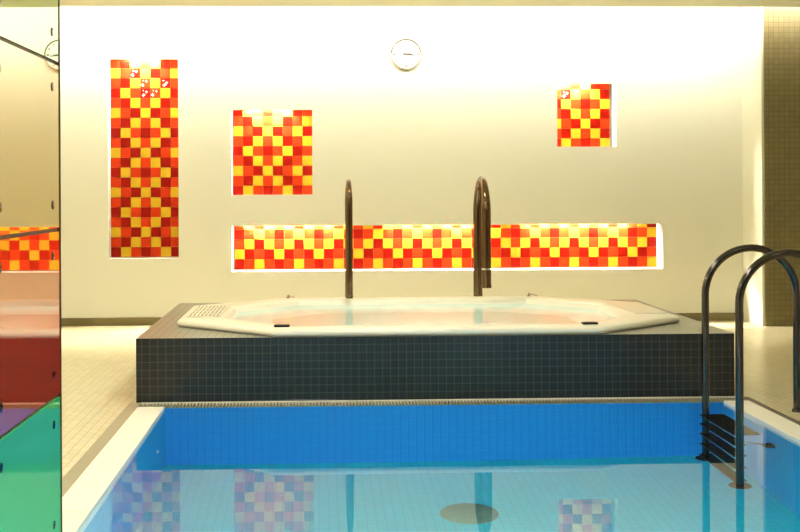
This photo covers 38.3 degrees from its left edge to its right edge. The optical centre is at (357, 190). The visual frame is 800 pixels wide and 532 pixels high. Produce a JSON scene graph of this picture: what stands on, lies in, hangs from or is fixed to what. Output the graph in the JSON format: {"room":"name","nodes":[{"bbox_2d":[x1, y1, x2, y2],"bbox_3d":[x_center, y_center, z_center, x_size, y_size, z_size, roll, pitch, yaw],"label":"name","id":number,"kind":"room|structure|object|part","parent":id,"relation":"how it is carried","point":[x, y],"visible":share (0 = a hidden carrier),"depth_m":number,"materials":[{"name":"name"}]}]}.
{"room":"indoor swimming pool","nodes":[
{"label":"indoor swimming pool","id":0,"kind":"room"},
{"bbox_2d":[60,6,742,317],"bbox_3d":[-0.722,-0.412,11.453,9.340,3.650,0.242,0,0,-2],"label":"wall","id":1,"kind":"structure","parent":0,"point":[413,145],"depth_m":11.38,"materials":[{"name":"paint"}]},
{"bbox_2d":[110,59,178,256],"bbox_3d":[-2.100,-0.380,11.425,0.690,2.071,0.014,0,0,-2],"label":"mosaic","id":2,"kind":"object","parent":1,"relation":"attached to","point":[143,92],"visible":0.93,"depth_m":11.42,"materials":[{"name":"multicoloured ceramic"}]},
{"bbox_2d":[233,110,312,194],"bbox_3d":[-0.841,-0.398,11.468,0.789,0.887,0.013,0,0,-2],"label":"mosaic","id":3,"kind":"object","parent":1,"relation":"attached to","point":[272,149],"visible":0.88,"depth_m":11.46,"materials":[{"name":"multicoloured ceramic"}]},
{"bbox_2d":[61,313,743,325],"bbox_3d":[-0.760,1.274,11.325,9.240,0.078,0.012,0,0,-2],"label":"baseboard","id":4,"kind":"structure","parent":1,"relation":"attached to","point":[134,321],"depth_m":11.27,"materials":[{"name":"brown tile"}]},
{"bbox_2d":[391,39,420,69],"bbox_3d":[0.482,-1.349,11.351,0.304,0.304,0.044,0,0,-2],"label":"wall clock","id":5,"kind":"object","parent":1,"relation":"attached to","point":[405,53],"visible":1,"depth_m":11.34,"materials":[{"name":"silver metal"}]},
{"bbox_2d":[234,224,656,268],"bbox_3d":[0.906,0.527,11.597,4.270,0.496,0.013,0,0,-2],"label":"mosaic","id":6,"kind":"object","parent":1,"relation":"attached to","point":[528,245],"visible":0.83,"depth_m":11.59,"materials":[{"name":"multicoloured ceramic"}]},
{"bbox_2d":[557,84,609,146],"bbox_3d":[2.198,-0.775,11.571,0.690,0.690,0.014,0,0,-2],"label":"mosaic","id":7,"kind":"object","parent":1,"relation":"attached to","point":[583,110],"visible":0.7,"depth_m":11.57,"materials":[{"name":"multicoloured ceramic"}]},
{"bbox_2d":[60,0,799,6],"bbox_3d":[0.444,-2.014,4.343,11.200,0.655,14.650,0,0,-2],"label":"ceiling","id":8,"kind":"structure","parent":0,"point":[399,3],"depth_m":10.34,"materials":[{"name":"beige paint"}]},
{"bbox_2d":[61,320,799,478],"bbox_3d":[0.459,1.383,4.343,11.200,0.150,14.650,0,0,-2],"label":"floor","id":9,"kind":"structure","parent":0,"point":[99,362],"depth_m":8.21,"materials":[{"name":"tile"}]},
{"bbox_2d":[62,403,140,496],"bbox_3d":[-1.304,1.376,4.973,0.070,0.119,4.350,0,0,-2],"label":"trim","id":10,"kind":"structure","parent":9,"relation":"attached to","point":[69,479],"depth_m":5.88,"materials":[{"name":"stone"}]},
{"bbox_2d":[136,300,734,402],"bbox_3d":[0.468,1.109,8.346,3.763,0.398,2.270,0,0,-2],"label":"plinth","id":11,"kind":"object","parent":9,"relation":"on","point":[175,363],"visible":0.69,"depth_m":7.21,"materials":[{"name":"tile"}]},
{"bbox_2d":[345,179,352,298],"bbox_3d":[-0.067,0.409,9.224,0.103,1.007,0.380,0,0,-2],"label":"spout","id":12,"kind":"object","parent":11,"relation":"on","point":[348,190],"visible":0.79,"depth_m":9.04,"materials":[{"name":"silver metal"}]},
{"bbox_2d":[177,293,678,336],"bbox_3d":[0.480,1.042,8.301,3.430,0.422,2.160,0,0,-2],"label":"hot tub","id":13,"kind":"object","parent":11,"relation":"on","point":[630,315],"visible":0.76,"depth_m":7.65,"materials":[{"name":"white plastic"}]},
{"bbox_2d":[186,305,227,316],"bbox_3d":[-1.068,0.861,8.248,0.230,0.006,0.775,0,0,-2],"label":"grille","id":14,"kind":"object","parent":13,"relation":"attached to","point":[200,310],"depth_m":8.22,"materials":[{"name":"white plastic"}]},
{"bbox_2d":[232,303,616,325],"bbox_3d":[0.479,0.906,8.301,2.744,0.001,1.800,0,0,-2],"label":"water","id":15,"kind":"object","parent":13,"relation":"in","point":[501,313],"visible":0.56,"depth_m":8.39,"materials":[{"name":"liquid"}]},
{"bbox_2d":[607,302,667,313],"bbox_3d":[2.026,0.847,8.354,0.234,0.006,0.779,0,0,-2],"label":"grille","id":16,"kind":"object","parent":13,"relation":"attached to","point":[624,307],"depth_m":8.29,"materials":[{"name":"white plastic"}]},
{"bbox_2d":[473,176,491,295],"bbox_3d":[0.994,0.394,9.175,0.141,1.027,0.590,0,0,-2],"label":"spout","id":17,"kind":"object","parent":11,"relation":"on","point":[481,204],"visible":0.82,"depth_m":9.05,"materials":[{"name":"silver metal"}]},
{"bbox_2d":[481,284,491,287],"bbox_3d":[1.004,0.739,8.919,0.078,0.026,0.078,0,0,-2],"label":"outlet","id":18,"kind":"object","parent":17,"relation":"attached to","point":[482,285],"depth_m":8.89,"materials":[{"name":"brown metal"}]},
{"bbox_2d":[701,244,799,434],"bbox_3d":[2.312,1.349,6.485,0.637,2.072,0.669,0,0,-2],"label":"pool ladder","id":19,"kind":"object","parent":9,"relation":"on","point":[770,254],"visible":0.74,"depth_m":6.73,"materials":[{"name":"grey metal"}]},
{"bbox_3d":[2.336,1.341,6.213,0.587,2.056,0.043,0,0,-2],"label":"handrail","id":20,"kind":"part","parent":19,"relation":"part of","materials":[{"name":"grey metal"}]},
{"bbox_2d":[744,397,799,424],"bbox_3d":[2.524,1.361,5.104,0.050,0.116,4.350,0,0,-2],"label":"trim","id":21,"kind":"structure","parent":9,"relation":"attached to","point":[745,398],"depth_m":6.82,"materials":[{"name":"brown"}]},
{"bbox_3d":[0.623,2.093,5.014,3.847,1.528,4.380,0,0,-2],"label":"basin","id":22,"kind":"object","parent":9,"relation":"in","visible":0},
{"bbox_2d":[62,407,164,531],"bbox_3d":[-1.184,1.375,4.907,0.165,0.120,4.207,0,0,-2],"label":"trim","id":23,"kind":"structure","parent":22,"relation":"on","point":[83,496],"depth_m":5.43,"materials":[{"name":"tile"}]},
{"bbox_2d":[78,402,799,531],"bbox_3d":[0.618,1.319,5.059,3.449,0.001,4.072,0,0,-2],"label":"pool water","id":24,"kind":"object","parent":22,"relation":"in","point":[662,466],"visible":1,"depth_m":5.41,"materials":[{"name":"blue liquid"}]},
{"bbox_2d":[139,396,744,407],"bbox_3d":[0.543,1.354,7.152,3.770,0.097,0.113,0,0,-2],"label":"grate","id":25,"kind":"object","parent":22,"relation":"on","point":[696,398],"visible":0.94,"depth_m":7.16,"materials":[{"name":"white plastic"}]},
{"bbox_2d":[724,400,799,441],"bbox_3d":[2.422,1.359,5.030,0.158,0.120,4.207,0,0,-2],"label":"trim","id":26,"kind":"structure","parent":22,"relation":"attached to","point":[777,422],"depth_m":6.54,"materials":[{"name":"tile"}]},
{"bbox_2d":[742,7,764,325],"bbox_3d":[3.908,-0.433,11.239,0.100,3.650,0.500,0,0,-2],"label":"wall","id":27,"kind":"structure","parent":0,"point":[752,17],"depth_m":11.21,"materials":[{"name":"paint"}]},
{"bbox_2d":[763,7,799,325],"bbox_3d":[4.855,-0.437,11.052,1.940,3.650,0.100,0,0,-2],"label":"tiled wall","id":28,"kind":"structure","parent":0,"point":[781,25],"depth_m":10.97,"materials":[{"name":"beige tile"}]},
{"bbox_3d":[-1.158,-0.182,2.463,0.118,2.995,3.598,0,0,-1],"label":"wall partition","id":29,"kind":"structure","parent":0,"visible":0},
{"bbox_2d":[0,0,61,531],"bbox_3d":[-1.107,-0.180,3.839,0.026,2.990,0.868,0,0,-1],"label":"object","id":30,"kind":"object","parent":29,"relation":"attached to","point":[30,115],"visible":1,"depth_m":3.86,"materials":[{"name":"multicoloured"}]},
{"bbox_3d":[-1.106,-1.073,3.844,0.008,1.194,0.838,0,0,-1],"label":"glass panel","id":31,"kind":"part","parent":30,"relation":"part of","materials":[{"name":"glass"}]},
{"bbox_3d":[-1.102,-0.163,3.844,0.008,0.598,0.838,0,0,-1],"label":"glass panel","id":32,"kind":"part","parent":30,"relation":"part of","materials":[{"name":"glass"}]},
{"bbox_3d":[-1.099,0.449,3.844,0.008,0.598,0.838,0,0,-1],"label":"glass panel","id":33,"kind":"part","parent":30,"relation":"part of","materials":[{"name":"red glass"}]},
{"bbox_3d":[-1.097,1.028,3.844,0.008,0.533,0.838,0,0,-1],"label":"glass panel","id":34,"kind":"part","parent":30,"relation":"part of","materials":[{"name":"green glass"}]}
]}

